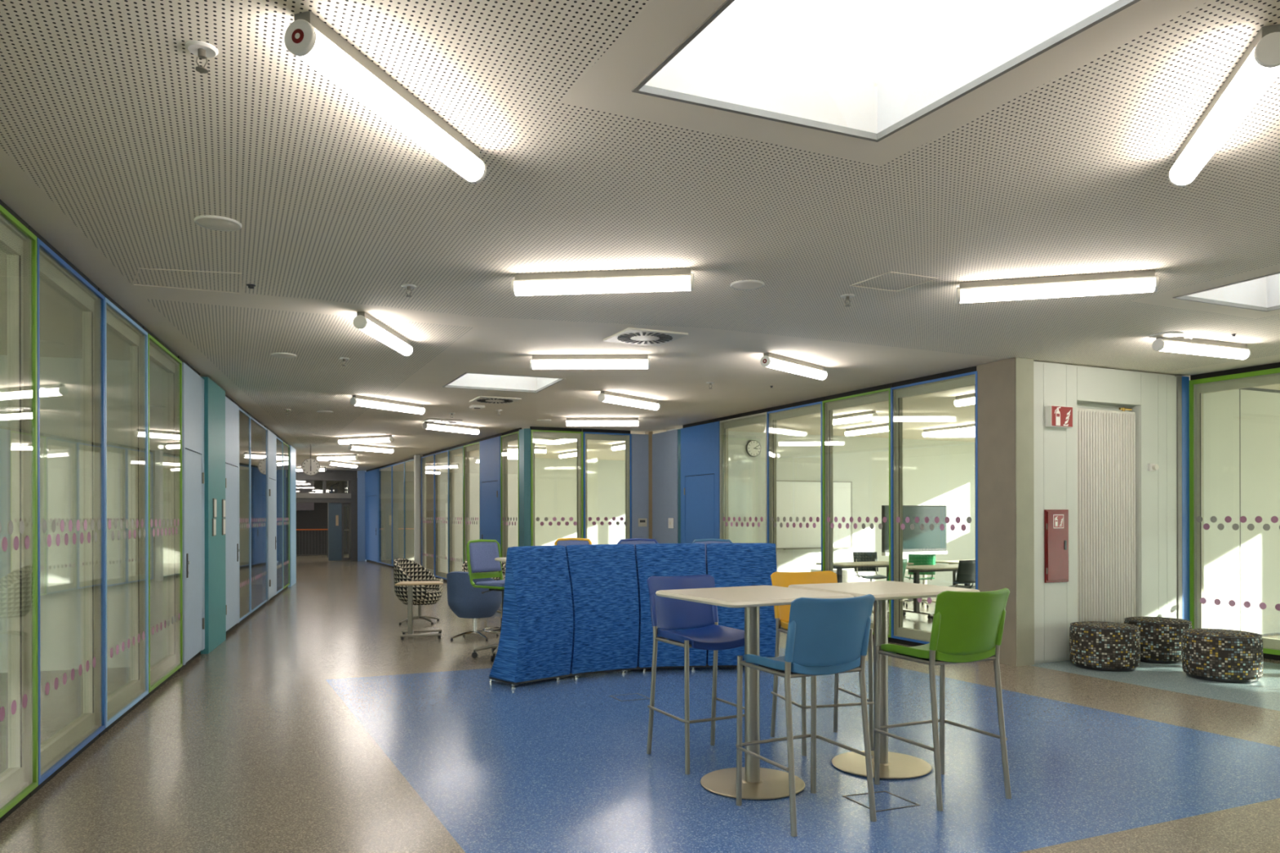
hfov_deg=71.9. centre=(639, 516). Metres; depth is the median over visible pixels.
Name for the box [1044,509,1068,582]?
cabinet
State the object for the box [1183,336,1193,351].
sprinkler
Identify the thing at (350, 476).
wall
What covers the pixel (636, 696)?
floor hatch
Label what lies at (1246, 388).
trim
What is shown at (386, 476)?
window
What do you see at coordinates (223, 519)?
door sign
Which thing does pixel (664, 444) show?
wall panel
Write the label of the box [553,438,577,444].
ceiling lamp
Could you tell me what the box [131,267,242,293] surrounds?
ceiling access panel
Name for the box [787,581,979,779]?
bar table
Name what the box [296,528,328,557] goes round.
stair railing
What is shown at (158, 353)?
window
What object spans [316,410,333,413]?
ceiling speaker
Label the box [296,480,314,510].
window
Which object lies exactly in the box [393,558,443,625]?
tub chair
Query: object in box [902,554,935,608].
chair
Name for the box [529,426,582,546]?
window
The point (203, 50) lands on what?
sprinkler
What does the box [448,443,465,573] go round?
window
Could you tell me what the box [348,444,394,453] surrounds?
ceiling lamp
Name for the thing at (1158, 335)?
grille
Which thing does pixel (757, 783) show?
bar table
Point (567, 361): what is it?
ceiling lamp
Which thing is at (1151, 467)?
button
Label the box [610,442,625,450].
ceiling lamp
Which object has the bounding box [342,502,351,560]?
door
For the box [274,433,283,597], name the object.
window
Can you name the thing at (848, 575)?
base cabinet
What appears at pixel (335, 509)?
door
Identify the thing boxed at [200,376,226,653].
door
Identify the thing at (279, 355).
grille
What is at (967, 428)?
ceiling lamp
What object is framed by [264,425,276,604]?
door
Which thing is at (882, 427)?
ceiling lamp
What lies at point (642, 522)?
plate
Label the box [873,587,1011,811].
bar stool
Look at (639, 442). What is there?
wall panel
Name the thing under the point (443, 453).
window
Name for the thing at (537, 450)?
ceiling lamp
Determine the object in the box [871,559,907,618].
chair
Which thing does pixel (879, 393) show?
window
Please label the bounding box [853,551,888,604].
chair
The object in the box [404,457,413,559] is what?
window frame
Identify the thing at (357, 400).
ceiling lamp
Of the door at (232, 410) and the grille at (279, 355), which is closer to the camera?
the grille at (279, 355)
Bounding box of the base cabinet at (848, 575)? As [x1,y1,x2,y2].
[810,568,866,582]
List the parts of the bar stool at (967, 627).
leg, leg, seat frame, seat, leg, backrest, leg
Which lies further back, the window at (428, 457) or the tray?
the window at (428, 457)
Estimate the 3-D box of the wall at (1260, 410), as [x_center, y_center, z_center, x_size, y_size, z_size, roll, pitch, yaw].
[7.666,-0.040,11.044,8.570,3.007,0.260,0,0,-25]
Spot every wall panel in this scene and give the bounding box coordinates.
[288,444,296,586]
[357,471,366,560]
[480,432,502,555]
[631,434,648,538]
[652,429,678,543]
[677,428,680,543]
[1176,375,1182,619]
[1182,376,1189,620]
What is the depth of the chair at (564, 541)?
10.21 m
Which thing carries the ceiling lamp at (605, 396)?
attached to the ceiling
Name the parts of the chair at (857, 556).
backrest, seat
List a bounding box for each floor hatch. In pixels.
[609,693,649,701]
[841,791,919,812]
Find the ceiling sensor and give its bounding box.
[246,284,255,288]
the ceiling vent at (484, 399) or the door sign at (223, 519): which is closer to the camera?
the door sign at (223, 519)
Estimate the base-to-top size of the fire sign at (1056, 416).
0.210 m
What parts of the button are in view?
knob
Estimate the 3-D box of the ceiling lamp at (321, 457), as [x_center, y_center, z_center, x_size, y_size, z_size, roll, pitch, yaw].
[-7.645,-1.480,22.253,1.141,0.136,0.106,0,0,16]
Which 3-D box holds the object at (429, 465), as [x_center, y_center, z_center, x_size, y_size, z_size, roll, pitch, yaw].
[-5.499,-0.016,22.702,0.412,3.057,0.487,0,0,-27]
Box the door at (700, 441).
[680,417,721,543]
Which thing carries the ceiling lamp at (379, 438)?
attached to the ceiling
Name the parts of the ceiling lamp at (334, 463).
mounting rail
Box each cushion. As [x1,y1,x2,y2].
[413,589,441,604]
[475,579,505,586]
[556,540,591,547]
[620,540,656,550]
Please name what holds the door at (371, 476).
on the floor
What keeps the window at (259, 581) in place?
on the floor
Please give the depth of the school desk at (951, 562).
14.45 m
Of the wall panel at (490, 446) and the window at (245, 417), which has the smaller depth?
the window at (245, 417)
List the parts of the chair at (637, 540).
frame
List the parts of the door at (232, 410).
handle plate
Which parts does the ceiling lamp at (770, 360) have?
mounting rail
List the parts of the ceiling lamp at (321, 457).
mounting rail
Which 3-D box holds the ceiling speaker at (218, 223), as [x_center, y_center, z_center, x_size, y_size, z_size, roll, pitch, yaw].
[-2.243,-1.552,4.690,0.230,0.021,0.230,0,0,0]
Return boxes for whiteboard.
[776,480,852,549]
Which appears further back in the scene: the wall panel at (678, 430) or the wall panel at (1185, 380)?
the wall panel at (678, 430)
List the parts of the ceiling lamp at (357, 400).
mounting rail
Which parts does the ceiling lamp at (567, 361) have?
mounting rail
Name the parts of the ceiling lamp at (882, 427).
mounting rail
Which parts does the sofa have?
padded panel, padded panel, padded panel, padded panel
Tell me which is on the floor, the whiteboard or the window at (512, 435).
the window at (512, 435)
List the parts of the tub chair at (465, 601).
arm, swivel post, arm, arm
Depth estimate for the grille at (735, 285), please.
5.94 m
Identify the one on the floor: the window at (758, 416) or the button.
the window at (758, 416)
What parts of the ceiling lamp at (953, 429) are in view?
mounting rail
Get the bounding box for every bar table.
[494,557,506,562]
[655,585,853,799]
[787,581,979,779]
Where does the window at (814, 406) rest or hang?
on the floor
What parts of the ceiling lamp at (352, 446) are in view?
mounting rail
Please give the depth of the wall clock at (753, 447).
16.45 m
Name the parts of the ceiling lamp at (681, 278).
mounting rail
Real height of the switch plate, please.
0.180 m
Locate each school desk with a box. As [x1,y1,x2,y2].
[815,560,913,604]
[902,564,970,619]
[935,559,975,585]
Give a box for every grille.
[196,217,239,230]
[272,353,295,357]
[732,281,762,289]
[1151,333,1182,338]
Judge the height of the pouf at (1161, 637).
0.426 m
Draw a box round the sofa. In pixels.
[488,542,777,688]
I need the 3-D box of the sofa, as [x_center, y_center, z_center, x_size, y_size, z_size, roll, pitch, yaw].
[-0.014,0.884,8.463,2.876,1.232,0.827,0,0,-20]
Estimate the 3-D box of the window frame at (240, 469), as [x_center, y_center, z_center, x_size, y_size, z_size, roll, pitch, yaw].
[-9.700,-0.012,19.284,3.000,3.067,0.120,0,0,-17]
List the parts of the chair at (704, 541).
frame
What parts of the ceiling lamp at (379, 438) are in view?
mounting rail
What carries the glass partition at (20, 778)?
on the floor
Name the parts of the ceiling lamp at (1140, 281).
mounting rail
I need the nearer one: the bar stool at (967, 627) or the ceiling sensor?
the bar stool at (967, 627)
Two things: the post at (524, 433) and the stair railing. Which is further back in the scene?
the stair railing
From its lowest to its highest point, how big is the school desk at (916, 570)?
0.740 m
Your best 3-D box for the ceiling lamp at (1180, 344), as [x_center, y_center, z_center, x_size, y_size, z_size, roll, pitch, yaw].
[5.042,-1.508,7.902,1.162,0.136,0.106,0,0,-23]
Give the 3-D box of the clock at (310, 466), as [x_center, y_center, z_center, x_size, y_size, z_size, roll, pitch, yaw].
[-7.095,-1.210,19.000,0.377,0.683,0.114,0,0,-20]
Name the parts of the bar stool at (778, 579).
leg, seat frame, seat, leg, backrest, leg, leg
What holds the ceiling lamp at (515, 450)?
attached to the ceiling
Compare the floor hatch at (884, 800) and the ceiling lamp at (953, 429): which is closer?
the floor hatch at (884, 800)
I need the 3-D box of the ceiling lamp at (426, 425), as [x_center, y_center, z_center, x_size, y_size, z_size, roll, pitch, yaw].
[-3.178,-1.490,14.918,0.106,0.136,1.248,0,0,33]
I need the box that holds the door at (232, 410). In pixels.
[225,394,239,634]
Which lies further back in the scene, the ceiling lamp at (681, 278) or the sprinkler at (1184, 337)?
the sprinkler at (1184, 337)
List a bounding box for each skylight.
[442,372,565,392]
[631,0,1140,142]
[1172,271,1279,311]
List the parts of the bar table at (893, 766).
plate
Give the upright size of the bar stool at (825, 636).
1.119 m
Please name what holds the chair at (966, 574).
on the floor
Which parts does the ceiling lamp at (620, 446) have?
mounting rail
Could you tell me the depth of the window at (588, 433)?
16.02 m
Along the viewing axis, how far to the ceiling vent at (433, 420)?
14.36 m
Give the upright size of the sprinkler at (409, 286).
0.077 m
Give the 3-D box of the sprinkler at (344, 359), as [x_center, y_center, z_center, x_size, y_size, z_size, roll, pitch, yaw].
[-2.924,-1.525,8.717,0.100,0.077,0.100,0,0,0]
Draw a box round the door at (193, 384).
[177,355,204,671]
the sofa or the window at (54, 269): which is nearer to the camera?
the window at (54, 269)
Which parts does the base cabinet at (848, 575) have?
door, door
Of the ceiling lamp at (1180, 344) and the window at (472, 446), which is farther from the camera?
the window at (472, 446)
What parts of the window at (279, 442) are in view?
glass pane, frame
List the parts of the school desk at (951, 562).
leg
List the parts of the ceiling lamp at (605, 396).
mounting rail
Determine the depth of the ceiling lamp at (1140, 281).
5.76 m
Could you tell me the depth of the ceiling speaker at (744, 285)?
5.93 m
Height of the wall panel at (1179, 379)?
3.047 m
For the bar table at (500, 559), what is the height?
1.070 m
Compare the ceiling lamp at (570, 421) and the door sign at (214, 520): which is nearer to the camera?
the door sign at (214, 520)
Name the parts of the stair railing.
handrail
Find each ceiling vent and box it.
[421,418,462,424]
[469,395,520,404]
[603,327,688,346]
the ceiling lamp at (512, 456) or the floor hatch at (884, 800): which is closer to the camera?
the floor hatch at (884, 800)
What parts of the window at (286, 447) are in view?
glass pane, frame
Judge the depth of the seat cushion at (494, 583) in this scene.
9.27 m
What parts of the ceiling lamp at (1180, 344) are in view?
mounting rail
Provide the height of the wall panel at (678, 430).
3.005 m
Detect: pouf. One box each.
[1069,621,1140,671]
[1124,616,1192,663]
[1182,628,1263,683]
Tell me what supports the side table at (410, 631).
on the floor
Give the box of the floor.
[0,554,1279,852]
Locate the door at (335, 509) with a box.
[328,502,342,560]
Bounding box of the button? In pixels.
[1147,463,1159,471]
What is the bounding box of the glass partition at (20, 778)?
[0,199,38,823]
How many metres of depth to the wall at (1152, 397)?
9.35 m
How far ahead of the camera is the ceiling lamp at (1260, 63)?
3.14 m
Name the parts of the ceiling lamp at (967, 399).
mounting rail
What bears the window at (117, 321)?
on the floor
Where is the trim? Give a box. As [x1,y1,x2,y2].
[1239,387,1279,631]
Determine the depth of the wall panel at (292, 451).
19.30 m
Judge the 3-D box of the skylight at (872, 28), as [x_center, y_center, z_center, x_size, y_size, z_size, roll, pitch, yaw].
[0.882,-2.566,2.688,1.192,2.006,1.916,0,0,-27]
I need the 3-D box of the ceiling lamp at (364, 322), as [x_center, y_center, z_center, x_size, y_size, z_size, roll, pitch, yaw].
[-2.103,-1.493,7.286,0.106,0.136,1.154,0,0,3]
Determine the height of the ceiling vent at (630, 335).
0.021 m
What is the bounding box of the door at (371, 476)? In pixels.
[364,466,381,564]
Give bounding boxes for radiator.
[1076,407,1135,623]
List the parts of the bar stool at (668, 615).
leg, seat frame, backrest, leg, seat, leg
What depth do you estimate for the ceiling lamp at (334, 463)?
25.05 m
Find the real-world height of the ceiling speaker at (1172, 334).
0.021 m
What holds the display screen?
on the floor
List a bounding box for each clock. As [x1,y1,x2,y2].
[301,444,319,475]
[746,440,760,457]
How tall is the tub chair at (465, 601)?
0.842 m
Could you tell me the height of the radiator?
2.660 m
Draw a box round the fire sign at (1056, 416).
[1044,405,1072,427]
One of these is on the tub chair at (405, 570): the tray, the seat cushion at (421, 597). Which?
the seat cushion at (421, 597)
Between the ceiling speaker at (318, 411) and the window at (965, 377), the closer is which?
the window at (965, 377)
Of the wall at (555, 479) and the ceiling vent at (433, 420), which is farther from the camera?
the wall at (555, 479)
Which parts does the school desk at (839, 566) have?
leg, leg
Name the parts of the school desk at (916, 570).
leg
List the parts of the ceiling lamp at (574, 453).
mounting rail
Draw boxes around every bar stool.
[646,574,744,774]
[735,594,876,836]
[770,570,873,755]
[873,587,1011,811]
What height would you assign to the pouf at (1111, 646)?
0.426 m
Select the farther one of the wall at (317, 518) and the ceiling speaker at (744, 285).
the wall at (317, 518)
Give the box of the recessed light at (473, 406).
[469,404,484,408]
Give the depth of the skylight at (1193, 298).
6.67 m
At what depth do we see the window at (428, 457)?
22.32 m
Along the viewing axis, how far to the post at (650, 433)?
16.26 m
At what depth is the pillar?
8.83 m
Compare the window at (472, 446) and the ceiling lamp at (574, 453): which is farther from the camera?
the ceiling lamp at (574, 453)
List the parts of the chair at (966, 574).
seat, backrest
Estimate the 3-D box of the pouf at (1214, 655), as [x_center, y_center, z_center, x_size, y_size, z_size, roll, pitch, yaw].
[5.362,1.275,8.129,0.628,0.426,0.628,0,0,-44]
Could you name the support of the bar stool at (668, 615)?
on the floor
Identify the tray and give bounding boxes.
[783,547,845,549]
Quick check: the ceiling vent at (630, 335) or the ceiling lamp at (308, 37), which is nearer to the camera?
the ceiling lamp at (308, 37)
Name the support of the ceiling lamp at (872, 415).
attached to the ceiling
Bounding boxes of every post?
[519,428,530,546]
[644,431,653,538]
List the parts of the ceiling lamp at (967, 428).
mounting rail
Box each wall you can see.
[0,355,168,673]
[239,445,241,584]
[296,470,357,560]
[296,480,348,555]
[413,454,625,573]
[666,428,975,586]
[1033,360,1177,663]
[1203,389,1279,634]
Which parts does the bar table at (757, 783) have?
plate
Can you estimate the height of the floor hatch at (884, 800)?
0.002 m
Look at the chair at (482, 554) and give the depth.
9.50 m
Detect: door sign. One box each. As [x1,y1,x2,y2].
[212,518,216,536]
[213,498,216,517]
[222,499,225,517]
[222,518,225,534]
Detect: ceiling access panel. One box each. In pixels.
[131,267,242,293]
[848,271,938,292]
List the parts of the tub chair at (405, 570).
arm, swivel post, arm, arm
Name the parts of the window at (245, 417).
glass pane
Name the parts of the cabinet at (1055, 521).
label plate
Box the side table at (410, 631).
[395,581,443,639]
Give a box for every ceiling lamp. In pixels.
[284,10,486,183]
[296,466,326,471]
[316,453,357,460]
[327,460,357,467]
[337,435,393,444]
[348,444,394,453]
[350,395,426,414]
[353,311,413,355]
[422,422,479,435]
[507,446,518,453]
[507,453,518,459]
[511,267,694,296]
[529,354,649,369]
[534,447,546,453]
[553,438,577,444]
[558,450,577,458]
[564,417,639,426]
[598,391,660,410]
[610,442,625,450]
[760,352,827,380]
[832,410,877,425]
[844,422,888,436]
[921,426,959,437]
[953,393,974,407]
[955,269,1159,303]
[956,423,974,434]
[1151,336,1250,359]
[1168,23,1279,186]
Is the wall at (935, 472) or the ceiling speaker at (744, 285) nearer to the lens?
the ceiling speaker at (744, 285)
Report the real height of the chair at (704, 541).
1.251 m
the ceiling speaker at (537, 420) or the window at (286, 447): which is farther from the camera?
the window at (286, 447)
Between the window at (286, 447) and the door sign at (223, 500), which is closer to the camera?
the door sign at (223, 500)
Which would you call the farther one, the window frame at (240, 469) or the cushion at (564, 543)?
the window frame at (240, 469)
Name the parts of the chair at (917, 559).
seat, backrest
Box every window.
[28,225,105,797]
[97,287,148,737]
[142,325,182,700]
[235,403,250,626]
[247,412,267,617]
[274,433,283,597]
[280,438,289,591]
[296,480,314,510]
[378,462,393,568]
[381,471,413,559]
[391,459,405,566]
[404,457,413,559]
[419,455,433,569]
[421,451,435,575]
[434,447,449,582]
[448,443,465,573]
[463,438,481,561]
[500,427,521,564]
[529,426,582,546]
[582,428,631,538]
[720,408,768,542]
[766,396,824,571]
[822,382,893,642]
[890,365,977,646]
[1189,362,1279,660]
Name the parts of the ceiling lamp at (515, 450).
mounting rail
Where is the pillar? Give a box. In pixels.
[976,357,1034,666]
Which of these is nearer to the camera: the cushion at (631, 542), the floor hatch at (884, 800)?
the floor hatch at (884, 800)
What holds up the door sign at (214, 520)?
attached to the door at (214, 395)
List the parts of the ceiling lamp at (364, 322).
mounting rail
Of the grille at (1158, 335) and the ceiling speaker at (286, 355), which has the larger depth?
the ceiling speaker at (286, 355)
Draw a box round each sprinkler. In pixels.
[185,40,218,73]
[338,357,349,365]
[401,284,416,297]
[840,293,854,306]
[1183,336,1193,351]
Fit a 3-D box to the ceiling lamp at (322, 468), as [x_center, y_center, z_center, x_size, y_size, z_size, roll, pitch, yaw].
[-10.370,-1.474,27.795,1.073,0.136,0.106,0,0,16]
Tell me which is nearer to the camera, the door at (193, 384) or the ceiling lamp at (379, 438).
the door at (193, 384)
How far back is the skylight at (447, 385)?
10.88 m
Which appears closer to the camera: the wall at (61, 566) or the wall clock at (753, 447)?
the wall at (61, 566)
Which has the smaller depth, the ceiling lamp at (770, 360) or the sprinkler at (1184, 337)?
the sprinkler at (1184, 337)
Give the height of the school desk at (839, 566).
0.740 m
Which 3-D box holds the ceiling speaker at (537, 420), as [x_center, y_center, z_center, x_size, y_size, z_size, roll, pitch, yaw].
[-1.563,-1.553,14.362,0.230,0.021,0.230,0,0,0]
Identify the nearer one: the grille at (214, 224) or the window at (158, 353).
the grille at (214, 224)
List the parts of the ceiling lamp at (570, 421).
mounting rail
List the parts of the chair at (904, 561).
backrest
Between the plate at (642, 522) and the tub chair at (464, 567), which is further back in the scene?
the plate at (642, 522)
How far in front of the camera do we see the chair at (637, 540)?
9.92 m
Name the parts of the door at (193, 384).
handle plate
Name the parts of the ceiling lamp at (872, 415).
mounting rail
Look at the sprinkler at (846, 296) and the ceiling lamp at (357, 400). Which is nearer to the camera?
the sprinkler at (846, 296)
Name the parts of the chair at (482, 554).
frame, arm, seat frame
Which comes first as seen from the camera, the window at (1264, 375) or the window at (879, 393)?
the window at (1264, 375)
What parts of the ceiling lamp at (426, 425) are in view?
mounting rail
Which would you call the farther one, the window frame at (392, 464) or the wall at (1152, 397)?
the window frame at (392, 464)
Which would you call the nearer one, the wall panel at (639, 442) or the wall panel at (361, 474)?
the wall panel at (639, 442)
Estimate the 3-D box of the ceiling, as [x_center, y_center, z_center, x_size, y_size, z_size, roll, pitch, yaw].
[-3.143,-1.735,16.080,24.300,0.350,44.200,0,0,-25]
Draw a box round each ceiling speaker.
[194,214,241,231]
[271,352,296,358]
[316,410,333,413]
[537,419,551,421]
[730,280,764,290]
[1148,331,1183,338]
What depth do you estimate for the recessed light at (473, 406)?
12.44 m
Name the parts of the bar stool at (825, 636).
leg, leg, seat frame, seat, leg, backrest, leg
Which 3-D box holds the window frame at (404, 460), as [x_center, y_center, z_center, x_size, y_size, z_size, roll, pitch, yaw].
[-6.827,-0.018,24.979,0.064,3.067,1.701,0,0,-27]
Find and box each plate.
[638,518,647,526]
[668,518,673,528]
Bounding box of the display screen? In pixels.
[881,505,947,599]
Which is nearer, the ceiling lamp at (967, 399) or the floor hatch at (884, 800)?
the floor hatch at (884, 800)
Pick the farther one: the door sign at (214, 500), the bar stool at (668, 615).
the door sign at (214, 500)
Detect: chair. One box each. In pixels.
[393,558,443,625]
[446,571,502,641]
[462,559,506,613]
[466,539,505,662]
[554,537,591,547]
[617,537,658,550]
[692,538,732,564]
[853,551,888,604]
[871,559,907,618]
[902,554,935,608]
[930,560,975,619]
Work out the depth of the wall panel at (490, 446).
17.05 m
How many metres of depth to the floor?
5.48 m
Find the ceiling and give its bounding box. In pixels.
[0,0,1279,471]
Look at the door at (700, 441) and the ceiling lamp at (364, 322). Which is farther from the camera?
the door at (700, 441)
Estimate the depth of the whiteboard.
16.96 m
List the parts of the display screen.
panel, post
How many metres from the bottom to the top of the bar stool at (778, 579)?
1.119 m

